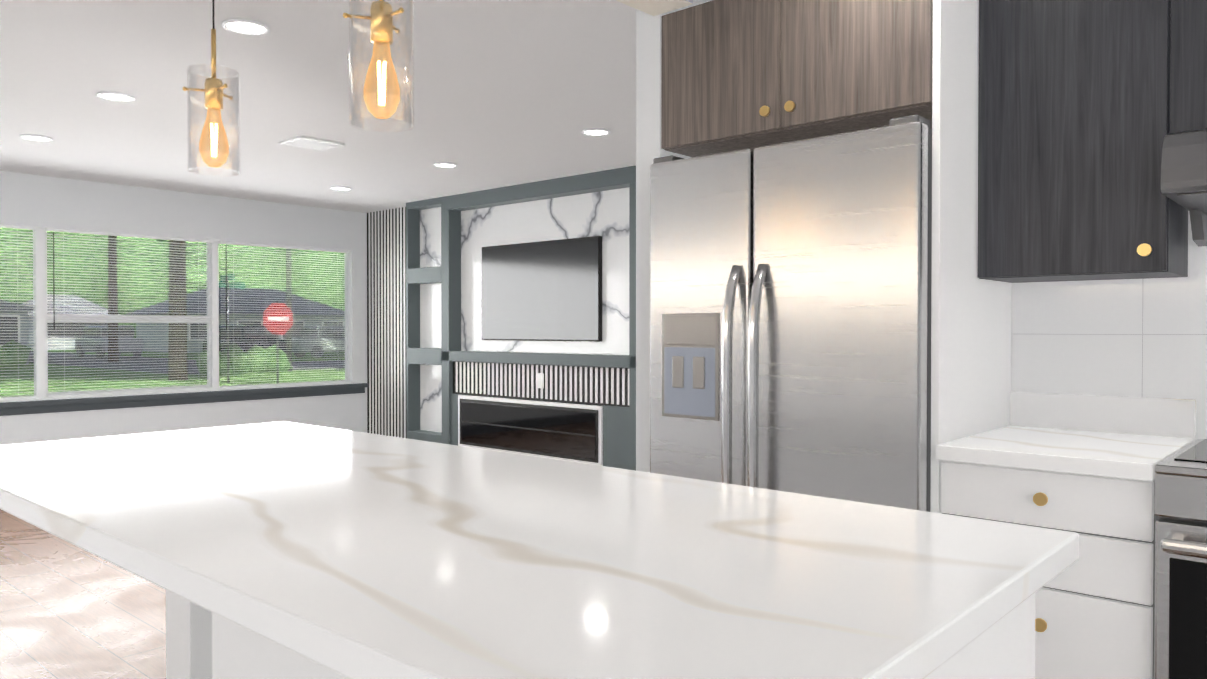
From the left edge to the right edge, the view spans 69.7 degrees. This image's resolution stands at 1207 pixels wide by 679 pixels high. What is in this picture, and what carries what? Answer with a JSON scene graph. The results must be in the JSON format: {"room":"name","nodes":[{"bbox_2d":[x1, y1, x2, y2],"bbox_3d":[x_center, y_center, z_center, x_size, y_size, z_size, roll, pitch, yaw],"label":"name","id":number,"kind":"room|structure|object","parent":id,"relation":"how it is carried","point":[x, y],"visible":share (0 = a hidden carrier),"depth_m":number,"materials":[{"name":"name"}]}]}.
{"room":"kitchen","nodes":[
{"label":"kitchen","id":0,"kind":"room"},
{"bbox_2d":[0,509,165,678],"bbox_3d":[-0.278,1.224,3.459,10.680,0.100,5.530,1,1,42],"label":"floor","id":1,"kind":"structure","parent":0,"point":[68,610],"depth_m":3.69,"materials":[{"name":"brown wood"}]},
{"bbox_2d":[166,597,1034,678],"bbox_3d":[-0.265,0.757,1.520,1.727,0.880,0.642,1,1,42],"label":"kitchen island","id":2,"kind":"object","parent":1,"relation":"on","point":[197,646],"depth_m":1.33,"materials":[{"name":"white wood"}]},
{"bbox_2d":[0,421,1078,678],"bbox_3d":[-0.481,0.295,1.671,2.300,0.040,0.946,1,1,42],"label":"island countertop","id":3,"kind":"structure","parent":2,"relation":"on","point":[347,554],"depth_m":1.14,"materials":[{"name":"white stone"}]},
{"bbox_2d":[650,115,931,511],"bbox_3d":[0.674,0.296,2.755,0.896,1.773,0.724,1,1,42],"label":"refrigerator","id":4,"kind":"object","parent":1,"relation":"on","point":[790,314],"visible":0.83,"depth_m":2.47,"materials":[{"name":"silver metal"}]},
{"bbox_2d":[930,0,1011,512],"bbox_3d":[1.073,0.058,2.504,0.021,2.255,0.604,1,1,42],"label":"wall","id":5,"kind":"structure","parent":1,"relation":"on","point":[970,352],"depth_m":2.38,"materials":[{"name":"white paint"}]},
{"bbox_2d":[936,391,1195,678],"bbox_3d":[1.253,0.677,2.332,0.484,1.020,0.632,1,1,42],"label":"base cabinet","id":6,"kind":"object","parent":1,"relation":"on","point":[1082,466],"visible":0.65,"depth_m":2.09,"materials":[{"name":"white wood"}]},
{"bbox_2d":[1154,439,1206,678],"bbox_3d":[1.694,0.734,1.890,0.758,0.917,0.687,1,1,42],"label":"range","id":7,"kind":"object","parent":1,"relation":"on","point":[1180,511],"visible":1,"depth_m":1.90,"materials":[{"name":"silver metal"}]},
{"bbox_2d":[0,0,635,212],"bbox_3d":[-0.278,-1.276,3.429,10.680,0.100,5.530,1,1,42],"label":"ceiling","id":8,"kind":"structure","parent":0,"point":[506,93],"depth_m":4.41,"materials":[{"name":"white paint"}]},
{"bbox_2d":[20,134,52,141],"bbox_3d":[-3.503,-1.244,5.357,0.176,0.010,0.176,1,1,42],"label":"recessed light","id":9,"kind":"object","parent":8,"relation":"in","point":[39,138],"visible":1,"depth_m":5.35,"materials":[{"name":"white plastic"}]},
{"bbox_2d":[96,91,135,101],"bbox_3d":[-2.477,-1.232,4.404,0.176,0.010,0.176,1,1,42],"label":"recessed light","id":10,"kind":"object","parent":8,"relation":"in","point":[116,96],"visible":1,"depth_m":4.40,"materials":[{"name":"white plastic"}]},
{"bbox_2d":[183,0,239,175],"bbox_3d":[-0.891,-0.795,1.979,0.132,0.824,0.132,1,1,42],"label":"pendant light","id":11,"kind":"object","parent":8,"relation":"hanging from","point":[213,92],"visible":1,"depth_m":1.97,"materials":[{"name":"clear glass"}]},
{"bbox_2d":[221,19,269,34],"bbox_3d":[-1.398,-1.220,3.390,0.176,0.010,0.176,1,1,42],"label":"recessed light","id":12,"kind":"object","parent":8,"relation":"in","point":[245,26],"visible":0.98,"depth_m":3.38,"materials":[{"name":"white plastic"}]},
{"bbox_2d":[279,136,344,150],"bbox_3d":[-1.855,-1.244,5.509,0.280,0.012,0.300,1,1,42],"label":"ceiling vent","id":13,"kind":"object","parent":8,"relation":"in","point":[305,142],"visible":1,"depth_m":5.49,"materials":[{"name":"white metal"}]},
{"bbox_2d":[330,187,351,190],"bbox_3d":[-2.205,-1.267,7.281,0.176,0.010,0.176,1,1,42],"label":"recessed light","id":14,"kind":"object","parent":8,"relation":"in","point":[341,188],"visible":1,"depth_m":7.27,"materials":[{"name":"white plastic"}]},
{"bbox_2d":[343,0,413,131],"bbox_3d":[-0.390,-0.790,1.520,0.132,0.824,0.132,1,1,42],"label":"pendant light","id":15,"kind":"object","parent":8,"relation":"hanging from","point":[379,18],"visible":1,"depth_m":1.51,"materials":[{"name":"clear glass"}]},
{"bbox_2d":[433,162,457,167],"bbox_3d":[-1.139,-1.254,6.238,0.176,0.010,0.176,1,1,42],"label":"recessed light","id":16,"kind":"object","parent":8,"relation":"in","point":[445,165],"visible":1,"depth_m":6.23,"materials":[{"name":"white plastic"}]},
{"bbox_2d":[581,128,610,135],"bbox_3d":[-0.044,-1.242,5.197,0.176,0.010,0.176,1,1,42],"label":"recessed light","id":17,"kind":"object","parent":8,"relation":"in","point":[595,132],"visible":0.98,"depth_m":5.20,"materials":[{"name":"white plastic"}]},
{"bbox_2d":[616,0,692,15],"bbox_3d":[-0.611,-1.139,1.904,0.163,0.138,2.525,1,1,42],"label":"beam","id":18,"kind":"structure","parent":8,"relation":"attached to","point":[654,7],"depth_m":2.80,"materials":[{"name":"white paint"}]},
{"bbox_2d":[0,0,1206,471],"bbox_3d":[-0.278,-0.026,3.444,10.680,2.400,5.530,1,1,42],"label":"wall","id":19,"kind":"structure","parent":0,"point":[52,202],"depth_m":7.17,"materials":[{"name":"white paint"}]},
{"bbox_2d":[0,223,352,400],"bbox_3d":[-3.927,-0.214,7.246,0.110,1.335,4.080,1,1,42],"label":"window","id":20,"kind":"structure","parent":19,"relation":"in","point":[41,345],"depth_m":7.45,"materials":[{"name":"white"}]},
{"bbox_2d":[0,224,36,399],"bbox_3d":[-4.463,-0.206,6.600,0.040,1.317,0.238,1,1,42],"label":"window blinds","id":21,"kind":"object","parent":20,"relation":"attached to","point":[1,225],"depth_m":6.60,"materials":[{"name":"white plastic"}]},
{"bbox_2d":[45,228,212,396],"bbox_3d":[-3.910,-0.214,7.220,0.040,1.317,1.292,1,1,42],"label":"window blinds","id":22,"kind":"object","parent":20,"relation":"attached to","point":[141,236],"depth_m":7.17,"materials":[{"name":"white plastic"}]},
{"bbox_2d":[219,241,348,388],"bbox_3d":[-3.007,-0.226,8.235,0.040,1.317,1.300,1,1,42],"label":"window blinds","id":23,"kind":"object","parent":20,"relation":"attached to","point":[220,242],"depth_m":8.19,"materials":[{"name":"white plastic"}]},
{"bbox_2d":[0,383,367,415],"bbox_3d":[-3.849,0.514,7.219,0.055,0.100,4.330,1,1,42],"label":"window sill","id":24,"kind":"structure","parent":19,"relation":"attached to","point":[53,406],"depth_m":7.38,"materials":[{"name":"grey"}]},
{"bbox_2d":[367,207,406,437],"bbox_3d":[-2.079,-0.151,8.545,0.885,2.268,0.019,1,1,42],"label":"wall panel","id":25,"kind":"object","parent":19,"relation":"attached to","point":[386,321],"visible":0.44,"depth_m":8.60,"materials":[{"name":"black"}]},
{"bbox_2d":[406,166,635,470],"bbox_3d":[-0.723,-0.070,7.238,2.870,2.398,0.170,1,1,42],"label":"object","id":26,"kind":"object","parent":19,"relation":"attached to","point":[451,355],"visible":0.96,"depth_m":7.25,"materials":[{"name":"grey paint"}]},
{"bbox_2d":[458,394,603,465],"bbox_3d":[-0.613,0.725,7.131,1.700,0.460,0.138,1,1,42],"label":"fireplace insert","id":27,"kind":"object","parent":26,"relation":"in","point":[566,431],"visible":0.79,"depth_m":7.00,"materials":[{"name":"black"}]},
{"bbox_2d":[482,236,601,341],"bbox_3d":[-0.535,-0.395,7.108,1.380,0.810,0.046,1,1,42],"label":"tv","id":28,"kind":"object","parent":26,"relation":"attached to","point":[550,290],"visible":1,"depth_m":7.03,"materials":[{"name":"black"}]},
{"bbox_2d":[661,0,932,156],"bbox_3d":[0.719,-0.852,2.792,0.900,0.443,0.628,1,1,42],"label":"upper cabinet","id":29,"kind":"object","parent":19,"relation":"attached to","point":[742,74],"visible":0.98,"depth_m":2.57,"materials":[{"name":"brown wood"}]},
{"bbox_2d":[977,0,1187,282],"bbox_3d":[1.338,-0.620,2.429,0.460,0.892,0.351,1,1,42],"label":"upper cabinet","id":30,"kind":"object","parent":19,"relation":"attached to","point":[1073,113],"visible":1,"depth_m":2.31,"materials":[{"name":"grey wood"}]},
{"bbox_2d":[1012,211,1206,437],"bbox_3d":[2.162,-0.115,1.938,2.353,0.786,0.002,1,1,42],"label":"tile backsplash","id":31,"kind":"structure","parent":19,"relation":"attached to","point":[1147,337],"depth_m":2.53,"materials":[{"name":"white tile"}]},
{"bbox_2d":[1170,0,1206,132],"bbox_3d":[1.801,-0.846,2.014,0.776,0.710,0.351,1,1,42],"label":"upper cabinet","id":32,"kind":"object","parent":19,"relation":"attached to","point":[1188,75],"visible":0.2,"depth_m":2.13,"materials":[{"name":"grey wood"}]},
{"bbox_2d":[1161,129,1206,246],"bbox_3d":[1.738,-0.368,1.936,0.755,0.235,0.550,1,1,42],"label":"range hood","id":33,"kind":"object","parent":32,"relation":"attached to","point":[1184,171],"visible":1,"depth_m":1.98,"materials":[{"name":"silver metal"}]},
{"label":"outside","id":34,"kind":"structure","parent":0,"visible":0},
{"bbox_2d":[0,228,344,396],"bbox_3d":[-46.458,-6.783,87.604,170.000,26.737,229.278,1,1,42],"label":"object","id":35,"kind":"structure","parent":34,"point":[327,363],"depth_m":56.75,"materials":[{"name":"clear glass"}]}
]}

